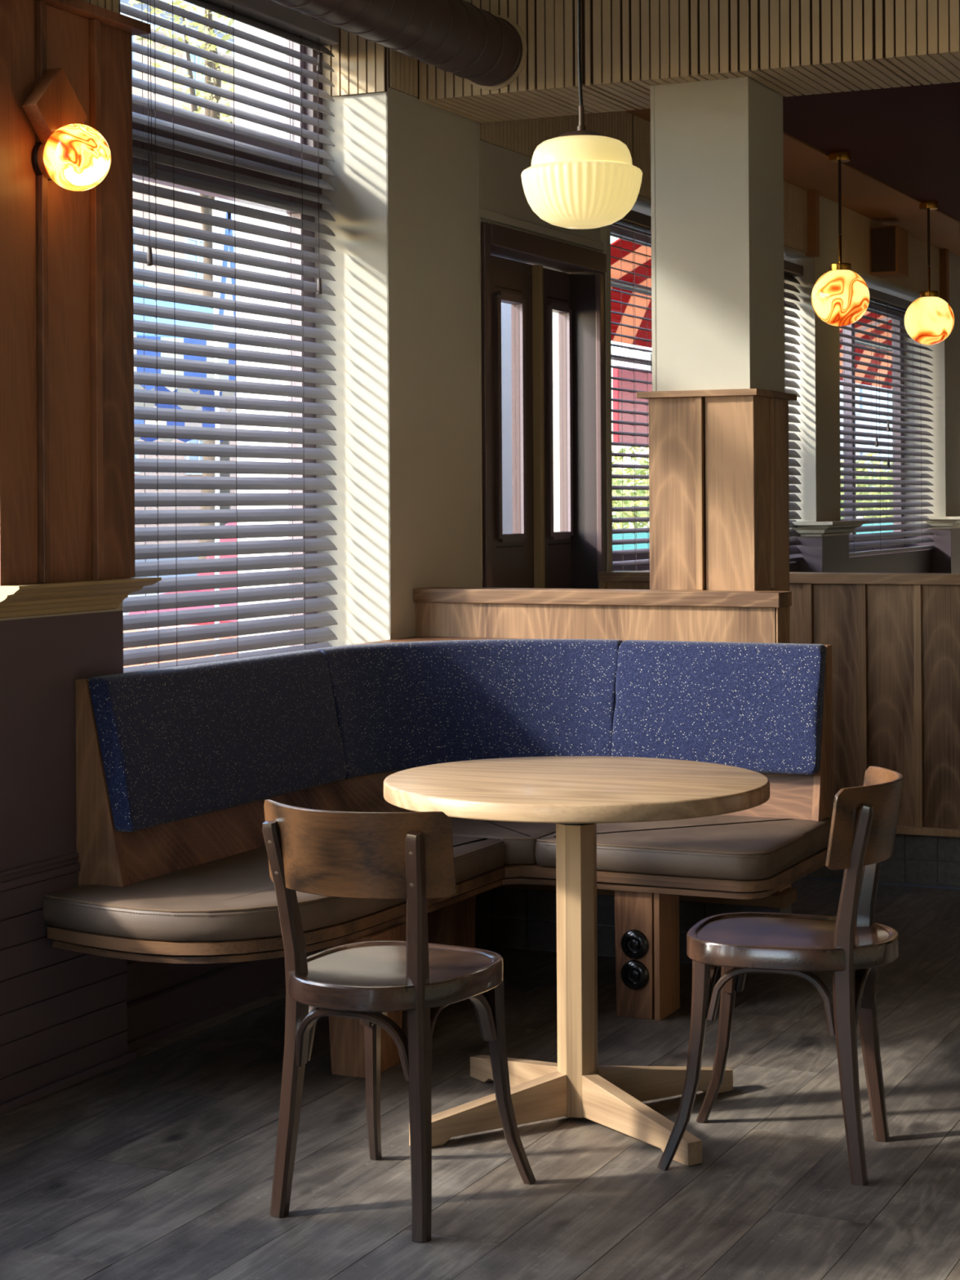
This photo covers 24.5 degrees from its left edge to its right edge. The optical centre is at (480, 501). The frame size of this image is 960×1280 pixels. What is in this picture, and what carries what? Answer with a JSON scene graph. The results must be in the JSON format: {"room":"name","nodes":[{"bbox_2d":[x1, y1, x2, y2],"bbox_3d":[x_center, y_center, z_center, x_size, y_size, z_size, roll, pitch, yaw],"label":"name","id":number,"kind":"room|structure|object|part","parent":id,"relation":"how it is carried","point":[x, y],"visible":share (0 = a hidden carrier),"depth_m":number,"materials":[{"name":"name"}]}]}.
{"room":"restaurant","nodes":[
{"label":"restaurant","id":0,"kind":"room"},
{"bbox_2d":[0,0,959,1104],"bbox_3d":[-0.760,-0.195,6.081,0.635,3.100,18.800,0,0,25],"label":"wall","id":1,"kind":"structure","parent":0,"point":[415,183],"depth_m":6.66,"materials":[{"name":"beige paint"}]},
{"bbox_3d":[-1.048,-0.472,4.934,0.037,1.316,0.138,0,0,25],"label":"wood panel","id":2,"kind":"part","parent":1,"relation":"part of","materials":[{"name":"red wood"}]},
{"bbox_3d":[-1.016,0.841,5.029,0.004,0.014,0.330,0,0,25],"label":"dado rail","id":3,"kind":"part","parent":1,"relation":"part of","materials":[{"name":"paint"}]},
{"bbox_3d":[-1.013,0.829,5.027,0.010,0.010,0.330,0,0,25],"label":"dado rail","id":4,"kind":"part","parent":1,"relation":"part of","materials":[{"name":"paint"}]},
{"bbox_3d":[-1.011,0.857,5.027,0.013,0.018,0.330,0,0,25],"label":"dado rail","id":5,"kind":"part","parent":1,"relation":"part of","materials":[{"name":"paint"}]},
{"bbox_2d":[22,67,111,191],"bbox_3d":[-0.918,-0.839,4.976,0.168,0.280,0.196,0,0,25],"label":"wall sconce","id":6,"kind":"object","parent":1,"relation":"attached to","point":[73,154],"visible":1,"depth_m":4.94,"materials":[{"name":"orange glass"}]},
{"bbox_3d":[-0.908,-0.774,4.976,0.150,0.150,0.150,0,0,25],"label":"globe","id":7,"kind":"part","parent":6,"relation":"part of","materials":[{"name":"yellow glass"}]},
{"bbox_2d":[0,1051,136,1115],"bbox_3d":[-0.953,1.346,5.117,0.016,0.020,0.540,0,0,25],"label":"trim","id":8,"kind":"structure","parent":1,"relation":"attached to","point":[24,1100],"depth_m":5.10,"materials":[{"name":"paint"}]},
{"bbox_3d":[-0.969,-0.473,5.104,0.037,1.316,0.183,0,0,25],"label":"wood panel","id":9,"kind":"part","parent":1,"relation":"part of","materials":[{"name":"red wood"}]},
{"bbox_3d":[-0.931,0.223,5.118,0.088,0.075,0.567,0,0,25],"label":"cornice moulding","id":10,"kind":"part","parent":1,"relation":"part of","materials":[{"name":"brown wood"}]},
{"bbox_3d":[-0.948,-1.144,5.115,0.074,0.023,0.555,0,0,25],"label":"rail","id":11,"kind":"part","parent":1,"relation":"part of","materials":[{"name":"red wood"}]},
{"bbox_3d":[-0.887,-0.473,5.282,0.037,1.316,0.151,0,0,25],"label":"wood panel","id":12,"kind":"part","parent":1,"relation":"part of","materials":[{"name":"red wood"}]},
{"bbox_2d":[125,948,324,1052],"bbox_3d":[-0.610,1.301,6.029,0.033,0.105,1.405,0,0,25],"label":"trim","id":13,"kind":"structure","parent":1,"relation":"attached to","point":[156,1016],"depth_m":5.76,"materials":[{"name":"paint"}]},
{"bbox_2d":[132,0,323,646],"bbox_3d":[-0.869,-0.389,5.987,0.080,2.229,1.699,0,0,25],"label":"window","id":14,"kind":"structure","parent":1,"relation":"in","point":[159,115],"depth_m":6.64,"materials":[{"name":"grey paint"}]},
{"bbox_3d":[-0.851,-1.252,5.976,0.030,0.504,1.699,0,0,25],"label":"sash","id":15,"kind":"part","parent":14,"relation":"part of","materials":[{"name":"brown paint"}]},
{"bbox_2d":[120,0,338,673],"bbox_3d":[-0.735,-0.350,6.072,0.066,2.161,1.365,0,0,25],"label":"blind","id":16,"kind":"object","parent":14,"relation":"attached to","point":[267,15],"visible":0.75,"depth_m":6.15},
{"bbox_3d":[-0.863,-1.020,5.747,0.003,0.720,0.002,0,0,25],"label":"pull cord","id":17,"kind":"part","parent":16,"relation":"part of","materials":[{"name":"fabric"}]},
{"bbox_3d":[-0.865,-0.328,5.798,0.041,2.084,0.001,0,0,25],"label":"ladder cord","id":18,"kind":"part","parent":16,"relation":"part of","materials":[{"name":"fabric"}]},
{"bbox_3d":[-0.858,-1.140,5.758,0.003,0.480,0.002,0,0,25],"label":"pull cord","id":19,"kind":"part","parent":16,"relation":"part of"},
{"bbox_3d":[-0.809,-0.383,5.855,0.003,1.995,0.002,0,0,25],"label":"pull cord","id":20,"kind":"part","parent":16,"relation":"part of","materials":[{"name":"fabric"}]},
{"bbox_3d":[-0.679,-0.383,6.136,0.003,1.995,0.002,0,0,25],"label":"pull cord","id":21,"kind":"part","parent":16,"relation":"part of","materials":[{"name":"black fabric"}]},
{"bbox_3d":[-0.537,-0.330,6.506,0.041,2.084,0.001,0,0,25],"label":"ladder cord","id":22,"kind":"part","parent":16,"relation":"part of","materials":[{"name":"grey fabric"}]},
{"bbox_3d":[-0.481,-1.022,6.572,0.003,0.720,0.002,0,0,25],"label":"pull cord","id":23,"kind":"part","parent":16,"relation":"part of","materials":[{"name":"black fabric"}]},
{"bbox_3d":[-0.882,-0.389,5.993,0.050,2.229,1.699,0,0,25],"label":"frame","id":24,"kind":"part","parent":14,"relation":"part of","materials":[{"name":"grey paint"}]},
{"bbox_3d":[0.223,-0.951,7.764,0.015,0.030,1.114,0,0,25],"label":"door head moulding","id":25,"kind":"part","parent":1,"relation":"part of","materials":[{"name":"beige paint"}]},
{"bbox_2d":[480,222,606,588],"bbox_3d":[0.179,0.213,7.807,0.166,2.272,1.080,0,0,25],"label":"door","id":26,"kind":"structure","parent":1,"relation":"in","point":[540,277],"depth_m":7.96,"materials":[{"name":"brown paint"}]},
{"bbox_3d":[0.023,0.214,7.310,0.020,2.272,0.047,0,0,25],"label":"casing","id":27,"kind":"part","parent":26,"relation":"part of","materials":[{"name":"brown paint"}]},
{"bbox_3d":[0.209,0.244,7.961,0.040,2.190,0.020,0,0,25],"label":"meeting post","id":28,"kind":"part","parent":26,"relation":"part of","materials":[{"name":"brown wood"}]},
{"bbox_3d":[0.218,0.244,7.988,0.035,2.190,0.008,0,0,25],"label":"meeting post","id":29,"kind":"part","parent":26,"relation":"part of","materials":[{"name":"black wood"}]},
{"bbox_3d":[0.246,-0.888,7.799,0.026,0.072,1.031,0,0,25],"label":"casing","id":30,"kind":"part","parent":26,"relation":"part of","materials":[{"name":"brown paint"}]},
{"bbox_3d":[0.456,0.247,8.245,0.020,2.200,0.051,0,0,25],"label":"casing","id":31,"kind":"part","parent":26,"relation":"part of","materials":[{"name":"brown paint"}]},
{"bbox_2d":[610,222,651,570],"bbox_3d":[0.815,-0.440,9.662,0.050,1.489,2.732,0,0,25],"label":"window","id":32,"kind":"structure","parent":1,"relation":"in","point":[615,230],"depth_m":9.21,"materials":[{"name":"grey paint"}]},
{"bbox_2d":[610,209,652,570],"bbox_3d":[0.722,-0.423,8.992,0.072,1.442,1.430,0,0,25],"label":"blind","id":33,"kind":"object","parent":32,"relation":"attached to","point":[634,220],"visible":0.33,"depth_m":8.71,"materials":[{"name":"grey metal"}]},
{"bbox_3d":[0.584,-0.400,8.709,0.053,1.368,0.001,0,0,25],"label":"ladder cord","id":34,"kind":"part","parent":33,"relation":"part of","materials":[{"name":"grey fabric"}]},
{"bbox_3d":[0.647,-0.400,8.845,0.053,1.368,0.001,0,0,25],"label":"ladder cord","id":35,"kind":"part","parent":33,"relation":"part of","materials":[{"name":"grey fabric"}]},
{"bbox_2d":[610,238,892,389],"bbox_3d":[3.688,-1.526,17.974,1.516,1.054,12.630,0,0,25],"label":"awning","id":36,"kind":"object","parent":1,"relation":"attached to","point":[615,252],"visible":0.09,"depth_m":13.61,"materials":[{"name":"red fabric"}]},
{"bbox_3d":[3.268,-1.460,16.770,0.162,0.363,1.720,0,0,-25],"label":"folding arm","id":37,"kind":"part","parent":36,"relation":"part of"},
{"bbox_2d":[783,259,803,562],"bbox_3d":[1.300,-0.427,10.251,0.066,1.442,1.220,0,0,25],"label":"blind","id":38,"kind":"object","parent":1,"relation":"attached to","point":[791,270],"visible":0.25,"depth_m":10.71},
{"bbox_3d":[1.445,-0.405,10.569,0.038,1.368,0.001,0,0,25],"label":"ladder cord","id":39,"kind":"part","parent":38,"relation":"part of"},
{"bbox_3d":[1.302,0.285,10.252,0.044,0.018,1.220,0,0,25],"label":"rail","id":40,"kind":"part","parent":38,"relation":"part of","materials":[{"name":"grey metal"}]},
{"bbox_2d":[842,301,904,552],"bbox_3d":[2.070,-0.447,12.373,0.050,1.489,2.297,0,0,25],"label":"window","id":41,"kind":"structure","parent":1,"relation":"in","point":[870,306],"depth_m":13.03,"materials":[{"name":"grey paint"}]},
{"bbox_2d":[839,287,934,556],"bbox_3d":[2.240,-0.433,12.278,0.070,1.442,2.270,0,0,25],"label":"blind","id":42,"kind":"object","parent":41,"relation":"attached to","point":[878,297],"visible":0.77,"depth_m":12.30,"materials":[{"name":"grey metal"}]},
{"bbox_3d":[1.949,-0.408,11.658,0.047,1.368,0.001,0,0,25],"label":"ladder cord","id":43,"kind":"part","parent":42,"relation":"part of","materials":[{"name":"grey fabric"}]},
{"bbox_3d":[2.179,-0.410,12.158,0.047,1.368,0.001,0,0,25],"label":"ladder cord","id":44,"kind":"part","parent":42,"relation":"part of","materials":[{"name":"grey fabric"}]},
{"bbox_3d":[2.163,-0.723,12.054,0.003,0.760,0.002,0,0,25],"label":"pull cord","id":45,"kind":"part","parent":42,"relation":"part of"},
{"bbox_3d":[2.268,-0.769,12.281,0.003,0.670,0.002,0,0,25],"label":"pull cord","id":46,"kind":"part","parent":42,"relation":"part of","materials":[{"name":"grey fabric"}]},
{"bbox_3d":[2.269,-0.669,12.281,0.003,0.870,0.002,0,0,25],"label":"pull cord","id":47,"kind":"part","parent":42,"relation":"part of","materials":[{"name":"grey fabric"}]},
{"bbox_3d":[2.240,0.279,12.280,0.044,0.018,2.270,0,0,25],"label":"rail","id":48,"kind":"part","parent":42,"relation":"part of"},
{"bbox_3d":[2.578,-0.412,13.020,0.047,1.368,0.001,0,0,25],"label":"ladder cord","id":49,"kind":"part","parent":42,"relation":"part of","materials":[{"name":"grey fabric"}]},
{"bbox_2d":[869,225,908,278],"bbox_3d":[2.192,-1.336,11.845,0.155,0.255,0.252,0,0,25],"label":"wall speaker","id":50,"kind":"object","parent":1,"relation":"attached to","point":[888,245],"visible":1,"depth_m":11.74},
{"bbox_2d":[871,226,895,272],"bbox_3d":[2.143,-1.336,11.735,0.130,0.234,0.011,0,0,25],"label":"grille","id":51,"kind":"object","parent":50,"relation":"attached to","point":[882,238],"depth_m":11.73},
{"bbox_2d":[0,879,959,1279],"bbox_3d":[2.846,1.392,5.298,7.700,0.120,20.400,0,0,25],"label":"floor","id":52,"kind":"structure","parent":0,"point":[158,1164],"depth_m":4.50,"materials":[{"name":"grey wood"}]},
{"bbox_2d":[262,799,535,1242],"bbox_3d":[-0.167,0.962,4.258,0.410,0.788,0.471,0,0,28],"label":"bentwood chair","id":53,"kind":"object","parent":52,"relation":"on","point":[384,855],"visible":1,"depth_m":4.09,"materials":[{"name":"brown wood"}]},
{"bbox_3d":[-0.368,0.979,4.189,0.096,0.752,0.045,0,0,-32],"label":"leg","id":54,"kind":"part","parent":53,"relation":"part of","materials":[{"name":"brown wood"}]},
{"bbox_3d":[-0.251,0.649,4.105,0.410,0.161,0.124,0,0,28],"label":"backrest","id":55,"kind":"part","parent":53,"relation":"part of","materials":[{"name":"brown wood"}]},
{"bbox_3d":[-0.213,1.145,4.493,0.039,0.424,0.115,0,0,6],"label":"leg","id":56,"kind":"part","parent":53,"relation":"part of","materials":[{"name":"brown wood"}]},
{"bbox_3d":[-0.173,0.912,4.247,0.371,0.046,0.424,0,0,28],"label":"seat","id":57,"kind":"part","parent":53,"relation":"part of","materials":[{"name":"brown wood"}]},
{"bbox_3d":[-0.113,0.977,4.052,0.045,0.752,0.096,0,0,-1],"label":"leg","id":58,"kind":"part","parent":53,"relation":"part of","materials":[{"name":"brown wood"}]},
{"bbox_3d":[0.057,1.143,4.348,0.115,0.424,0.039,0,0,-39],"label":"leg","id":59,"kind":"part","parent":53,"relation":"part of","materials":[{"name":"brown wood"}]},
{"bbox_2d":[43,635,832,1078],"bbox_3d":[0.000,0.878,5.618,1.349,0.943,1.983,0,0,25],"label":"bench","id":60,"kind":"object","parent":52,"relation":"on","point":[177,767],"visible":0.76,"depth_m":5.79,"materials":[{"name":"blue fabric"}]},
{"bbox_3d":[-0.882,0.660,5.165,0.131,0.484,0.028,0,0,25],"label":"panel","id":61,"kind":"part","parent":60,"relation":"part of","materials":[{"name":"brown wood"}]},
{"bbox_2d":[88,649,346,831],"bbox_3d":[-0.643,0.590,5.622,0.124,0.358,1.054,0,0,25],"label":"cushion","id":62,"kind":"object","parent":60,"relation":"on","point":[170,747],"depth_m":5.49,"materials":[{"name":"blue fabric"}]},
{"bbox_2d":[43,835,505,942],"bbox_3d":[-0.474,0.931,5.423,0.646,0.076,1.230,0,0,25],"label":"seat cushion","id":63,"kind":"object","parent":60,"relation":"on","point":[228,894],"depth_m":5.02,"materials":[{"name":"brown leather"}]},
{"bbox_3d":[-0.005,0.981,5.604,1.330,0.028,1.936,0,0,25],"label":"seat trim","id":64,"kind":"part","parent":60,"relation":"part of","materials":[{"name":"brown leather"}]},
{"bbox_2d":[309,639,622,779],"bbox_3d":[-0.045,0.586,6.346,0.952,0.358,0.286,0,0,-20],"label":"cushion","id":65,"kind":"object","parent":60,"relation":"on","point":[398,704],"depth_m":6.39,"materials":[{"name":"blue fabric"}]},
{"bbox_2d":[449,817,555,865],"bbox_3d":[-0.040,0.929,6.289,0.705,0.075,0.706,0,0,25],"label":"seat cushion","id":66,"kind":"object","parent":60,"relation":"on","point":[522,841],"depth_m":5.92,"materials":[{"name":"brown leather"}]},
{"bbox_2d":[620,960,648,990],"bbox_3d":[0.401,1.234,5.747,0.078,0.078,0.014,0,0,25],"label":"power socket","id":67,"kind":"object","parent":60,"relation":"attached to","point":[634,974],"depth_m":5.74,"materials":[{"name":"black plastic"}]},
{"bbox_2d":[620,929,648,959],"bbox_3d":[0.401,1.155,5.747,0.078,0.078,0.014,0,0,25],"label":"power socket","id":68,"kind":"object","parent":60,"relation":"attached to","point":[634,944],"depth_m":5.74,"materials":[{"name":"black plastic"}]},
{"bbox_2d":[535,814,831,879],"bbox_3d":[0.575,0.924,6.015,0.639,0.076,0.709,0,0,25],"label":"seat cushion","id":69,"kind":"object","parent":60,"relation":"on","point":[719,846],"depth_m":5.76,"materials":[{"name":"brown leather"}]},
{"bbox_2d":[611,640,826,775],"bbox_3d":[0.675,0.582,6.276,0.604,0.358,0.124,0,0,25],"label":"cushion","id":70,"kind":"object","parent":60,"relation":"on","point":[757,707],"depth_m":6.24,"materials":[{"name":"blue fabric"}]},
{"bbox_3d":[0.957,0.649,6.184,0.020,0.484,0.150,0,0,25],"label":"panel","id":71,"kind":"part","parent":60,"relation":"part of","materials":[{"name":"brown wood"}]},
{"bbox_2d":[383,755,769,1166],"bbox_3d":[0.212,0.977,4.832,0.842,0.742,0.842,0,0,25],"label":"round table","id":72,"kind":"object","parent":52,"relation":"on","point":[575,793],"visible":0.97,"depth_m":4.79,"materials":[{"name":"brown wood"}]},
{"bbox_3d":[0.210,0.674,4.832,0.085,0.058,0.085,0,0,13],"label":"mounting plate","id":73,"kind":"part","parent":72,"relation":"part of","materials":[{"name":"black metal"}]},
{"bbox_3d":[0.212,1.020,4.832,0.084,0.634,0.084,0,0,-32],"label":"post","id":74,"kind":"part","parent":72,"relation":"part of","materials":[{"name":"brown wood"}]},
{"bbox_2d":[636,76,796,913],"bbox_3d":[0.724,0.050,6.697,0.374,2.592,0.407,0,0,25],"label":"column","id":75,"kind":"structure","parent":52,"relation":"on","point":[719,500],"depth_m":6.55,"materials":[{"name":"beige paint"}]},
{"bbox_3d":[0.579,0.514,6.572,0.148,1.644,0.011,0,0,25],"label":"wood panel","id":76,"kind":"part","parent":75,"relation":"part of","materials":[{"name":"brown wood"}]},
{"bbox_3d":[0.740,0.513,6.498,0.148,1.644,0.011,0,0,25],"label":"wood panel","id":77,"kind":"part","parent":75,"relation":"part of","materials":[{"name":"brown wood"}]},
{"bbox_3d":[0.836,0.513,6.540,0.011,1.644,0.146,0,0,25],"label":"wood panel","id":78,"kind":"part","parent":75,"relation":"part of","materials":[{"name":"brown wood"}]},
{"bbox_3d":[0.912,0.512,6.705,0.011,1.644,0.166,0,0,25],"label":"wood panel","id":79,"kind":"part","parent":75,"relation":"part of","materials":[{"name":"brown wood"}]},
{"bbox_2d":[657,765,903,1185],"bbox_3d":[0.636,0.957,4.553,0.471,0.788,0.410,0,0,18],"label":"bentwood chair","id":80,"kind":"object","parent":52,"relation":"on","point":[851,945],"visible":1,"depth_m":4.44,"materials":[{"name":"brown wood"}]},
{"bbox_3d":[0.412,1.141,4.466,0.115,0.424,0.039,0,0,-4],"label":"leg","id":81,"kind":"part","parent":80,"relation":"part of","materials":[{"name":"brown wood"}]},
{"bbox_3d":[0.509,1.140,4.757,0.115,0.424,0.039,0,0,41],"label":"leg","id":82,"kind":"part","parent":80,"relation":"part of","materials":[{"name":"brown wood"}]},
{"bbox_3d":[0.647,0.907,4.549,0.424,0.046,0.371,0,0,18],"label":"seat","id":83,"kind":"part","parent":80,"relation":"part of","materials":[{"name":"brown wood"}]},
{"bbox_3d":[0.738,0.972,4.367,0.045,0.752,0.096,0,0,-42],"label":"leg","id":84,"kind":"part","parent":80,"relation":"part of","materials":[{"name":"brown wood"}]},
{"bbox_3d":[0.798,0.643,4.498,0.124,0.161,0.410,0,0,18],"label":"backrest","id":85,"kind":"part","parent":80,"relation":"part of","materials":[{"name":"brown wood"}]},
{"bbox_3d":[0.829,0.971,4.641,0.096,0.752,0.045,0,0,-11],"label":"leg","id":86,"kind":"part","parent":80,"relation":"part of","materials":[{"name":"brown wood"}]},
{"bbox_2d":[413,586,797,964],"bbox_3d":[0.356,0.806,6.592,1.180,1.083,0.140,0,0,25],"label":"wall","id":87,"kind":"structure","parent":0,"point":[514,916],"depth_m":6.55,"materials":[{"name":"brown wood"}]},
{"bbox_3d":[0.371,1.144,6.586,1.150,0.037,0.140,0,0,25],"label":"rail","id":88,"kind":"part","parent":87,"relation":"part of","materials":[{"name":"brown wood"}]},
{"bbox_3d":[0.874,0.712,6.369,0.008,0.815,0.110,0,0,25],"label":"panel","id":89,"kind":"part","parent":87,"relation":"part of","materials":[{"name":"brown wood"}]},
{"bbox_2d":[598,570,959,889],"bbox_3d":[2.396,0.793,7.354,4.236,1.088,0.164,0,0,25],"label":"wall partition","id":90,"kind":"structure","parent":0,"point":[894,638],"depth_m":7.72,"materials":[{"name":"brown wood"}]},
{"bbox_3d":[0.552,0.718,8.149,0.167,0.843,0.012,0,0,25],"label":"wood panel","id":91,"kind":"part","parent":90,"relation":"part of","materials":[{"name":"brown wood"}]},
{"bbox_3d":[1.086,0.715,7.902,0.167,0.843,0.012,0,0,25],"label":"wood panel","id":92,"kind":"part","parent":90,"relation":"part of","materials":[{"name":"brown wood"}]},
{"bbox_3d":[1.264,0.714,7.820,0.167,0.843,0.012,0,0,25],"label":"wood panel","id":93,"kind":"part","parent":90,"relation":"part of","materials":[{"name":"brown wood"}]},
{"bbox_3d":[1.442,0.713,7.738,0.167,0.843,0.012,0,0,25],"label":"wood panel","id":94,"kind":"part","parent":90,"relation":"part of","materials":[{"name":"brown wood"}]},
{"bbox_3d":[2.372,1.142,7.295,4.235,0.026,0.036,0,0,25],"label":"rail","id":95,"kind":"part","parent":90,"relation":"part of","materials":[{"name":"brown wood"}]},
{"bbox_3d":[1.619,0.712,7.655,0.167,0.843,0.012,0,0,25],"label":"wood panel","id":96,"kind":"part","parent":90,"relation":"part of","materials":[{"name":"brown wood"}]},
{"bbox_2d":[624,81,959,257],"bbox_3d":[2.857,-1.691,5.174,7.540,0.354,20.600,0,0,25],"label":"ceiling","id":97,"kind":"structure","parent":0,"point":[903,143],"depth_m":9.55,"materials":[{"name":"dark brown paint"}]},
{"bbox_2d":[271,0,527,90],"bbox_3d":[-0.783,-1.360,4.946,0.228,0.228,3.927,0,0,25],"label":"ventilation duct","id":98,"kind":"object","parent":97,"relation":"attached to","point":[459,37],"visible":1,"depth_m":6.22,"materials":[{"name":"black metal"}]},
{"bbox_2d":[520,0,642,229],"bbox_3d":[0.218,-1.172,4.800,0.264,1.155,0.264,0,0,20],"label":"pendant lamp","id":99,"kind":"object","parent":97,"relation":"hanging from","point":[580,179],"visible":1,"depth_m":4.71,"materials":[{"name":"white glass"}]},
{"bbox_3d":[0.221,-0.755,4.800,0.221,0.061,0.221,0,0,25],"label":"lamp shade","id":100,"kind":"part","parent":99,"relation":"part of","materials":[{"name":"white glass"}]},
{"bbox_3d":[0.221,-0.659,4.800,0.264,0.131,0.264,0,0,25],"label":"lamp shade","id":101,"kind":"part","parent":99,"relation":"part of","materials":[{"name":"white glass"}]},
{"bbox_3d":[0.220,-0.837,4.800,0.012,0.044,0.012,0,0,25],"label":"rod","id":102,"kind":"part","parent":99,"relation":"part of","materials":[{"name":"brown metal"}]},
{"bbox_2d":[417,0,959,123],"bbox_3d":[3.092,-1.514,5.559,7.040,0.510,0.451,0,0,25],"label":"ceiling beam","id":103,"kind":"structure","parent":97,"relation":"attached to","point":[790,47],"depth_m":6.49,"materials":[{"name":"brown wood"}]},
{"bbox_2d":[811,151,869,326],"bbox_3d":[1.563,-1.136,9.585,0.250,0.755,0.250,0,0,25],"label":"globe pendant","id":104,"kind":"object","parent":97,"relation":"hanging from","point":[840,297],"visible":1,"depth_m":9.51,"materials":[{"name":"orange glass"}]},
{"bbox_3d":[1.562,-1.317,9.585,0.013,0.315,0.013,0,0,14],"label":"rod","id":105,"kind":"part","parent":104,"relation":"part of","materials":[{"name":"brown metal"}]},
{"bbox_3d":[1.565,-0.884,9.585,0.250,0.250,0.250,0,0,25],"label":"globe","id":106,"kind":"part","parent":104,"relation":"part of","materials":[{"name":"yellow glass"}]},
{"bbox_3d":[5.470,-1.671,10.011,6.860,0.265,9.627,0,0,25],"label":"panel","id":107,"kind":"part","parent":97,"relation":"part of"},
{"bbox_2d":[904,200,954,345],"bbox_3d":[2.278,-1.155,11.201,0.250,0.726,0.250,0,0,25],"label":"globe pendant","id":108,"kind":"object","parent":97,"relation":"hanging from","point":[929,320],"visible":1,"depth_m":11.12,"materials":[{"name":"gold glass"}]},
{"bbox_3d":[2.277,-1.336,11.201,0.013,0.286,0.013,0,0,-31],"label":"rod","id":109,"kind":"part","parent":108,"relation":"part of","materials":[{"name":"brown metal"}]},
{"bbox_3d":[2.279,-0.917,11.201,0.250,0.250,0.250,0,0,25],"label":"globe","id":110,"kind":"part","parent":108,"relation":"part of"},
{"label":"outside","id":111,"kind":"structure","parent":0,"visible":0},
{"bbox_2d":[127,528,620,613],"bbox_3d":[-7.316,1.615,59.585,56.660,0.200,118.000,0,0,25],"label":"pavement","id":112,"kind":"structure","parent":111,"point":[189,557],"depth_m":45.54,"materials":[{"name":"grey concrete"}]},
{"bbox_2d":[120,0,237,545],"bbox_3d":[-11.152,-7.521,77.861,6.450,18.120,36.400,0,0,25],"label":"apartment building","id":113,"kind":"structure","parent":112,"relation":"on","point":[135,56],"depth_m":73.13,"materials":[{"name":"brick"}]},
{"bbox_3d":[-8.525,-15.547,76.622,0.550,0.500,36.400,0,0,25],"label":"cornice","id":114,"kind":"part","parent":113,"relation":"part of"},
{"bbox_3d":[-9.568,-8.041,74.647,0.029,1.500,1.350,0,0,25],"label":"pane","id":115,"kind":"part","parent":113,"relation":"part of","materials":[{"name":"white glass"}]},
{"bbox_3d":[-9.607,-14.341,74.647,0.029,1.500,1.350,0,0,25],"label":"pane","id":116,"kind":"part","parent":113,"relation":"part of","materials":[{"name":"white glass"}]},
{"bbox_3d":[-9.529,-1.741,74.647,0.029,1.500,1.350,0,0,25],"label":"pane","id":117,"kind":"part","parent":113,"relation":"part of","materials":[{"name":"blue glass"}]},
{"bbox_2d":[123,405,235,615],"bbox_3d":[-3.305,0.056,20.481,3.523,2.870,3.523,0,0,2],"label":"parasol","id":118,"kind":"object","parent":112,"relation":"on","point":[199,408],"visible":0.02,"depth_m":18.96,"materials":[{"name":"fabric"}]},
{"bbox_2d":[125,0,235,559],"bbox_3d":[-3.567,-3.263,31.366,2.480,9.534,5.411,0,0,12],"label":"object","id":119,"kind":"object","parent":112,"relation":"on","point":[208,14],"visible":0.19,"depth_m":30.64,"materials":[{"name":"green plant"}]},
{"bbox_2d":[123,522,238,667],"bbox_3d":[-1.055,0.797,17.237,1.620,1.359,3.992,0,0,25],"label":"parked car","id":120,"kind":"object","parent":112,"relation":"on","point":[229,523],"visible":0.02,"depth_m":15.71,"materials":[{"name":"red paint"}]},
{"bbox_2d":[133,281,236,412],"bbox_3d":[-2.640,-0.074,14.774,3.246,3.120,3.246,0,0,-43],"label":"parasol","id":121,"kind":"object","parent":112,"relation":"on","point":[136,300],"visible":0.06,"depth_m":13.60,"materials":[{"name":"white fabric"}]},
{"bbox_2d":[212,197,235,656],"bbox_3d":[-1.498,-0.308,13.435,0.400,3.575,0.830,0,0,25],"label":"feather flag","id":122,"kind":"object","parent":112,"relation":"on","point":[215,212],"visible":0.05,"depth_m":13.31,"materials":[{"name":"white fabric"}]},
{"bbox_2d":[501,302,512,533],"bbox_3d":[0.092,0.034,11.152,0.080,2.870,2.640,0,0,25],"label":"screen","id":123,"kind":"object","parent":112,"relation":"on","point":[506,340],"visible":0.02,"depth_m":11.21,"materials":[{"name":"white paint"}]},
{"bbox_2d":[611,353,652,444],"bbox_3d":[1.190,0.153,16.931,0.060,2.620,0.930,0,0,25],"label":"building","id":124,"kind":"structure","parent":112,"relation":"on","point":[616,372],"depth_m":16.76,"materials":[{"name":"red brick"}]},
{"bbox_3d":[1.177,-1.077,16.917,0.040,0.040,0.900,0,0,25],"label":"sign arm","id":125,"kind":"part","parent":124,"relation":"part of","materials":[{"name":"black metal"}]},
{"bbox_2d":[612,446,893,528],"bbox_3d":[4.311,0.326,30.738,1.350,2.235,22.713,0,0,25],"label":"hedge","id":126,"kind":"object","parent":112,"relation":"on","point":[615,482],"visible":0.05,"depth_m":25.25,"materials":[{"name":"green plant"}]},
{"bbox_2d":[612,516,893,550],"bbox_3d":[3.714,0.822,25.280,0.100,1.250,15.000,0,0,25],"label":"parked car","id":127,"kind":"object","parent":112,"relation":"on","point":[642,535],"visible":0.04,"depth_m":20.26,"materials":[{"name":"paint"}]},
{"bbox_2d":[627,343,893,528],"bbox_3d":[12.484,-2.267,74.102,6.450,7.320,25.400,0,0,25],"label":"house","id":128,"kind":"structure","parent":112,"relation":"on","point":[637,354],"depth_m":64.74,"materials":[{"name":"red brick"}]},
{"bbox_3d":[10.811,-3.267,63.855,0.029,1.300,1.500,0,0,25],"label":"pane","id":129,"kind":"part","parent":128,"relation":"part of","materials":[{"name":"glass"}]}
]}

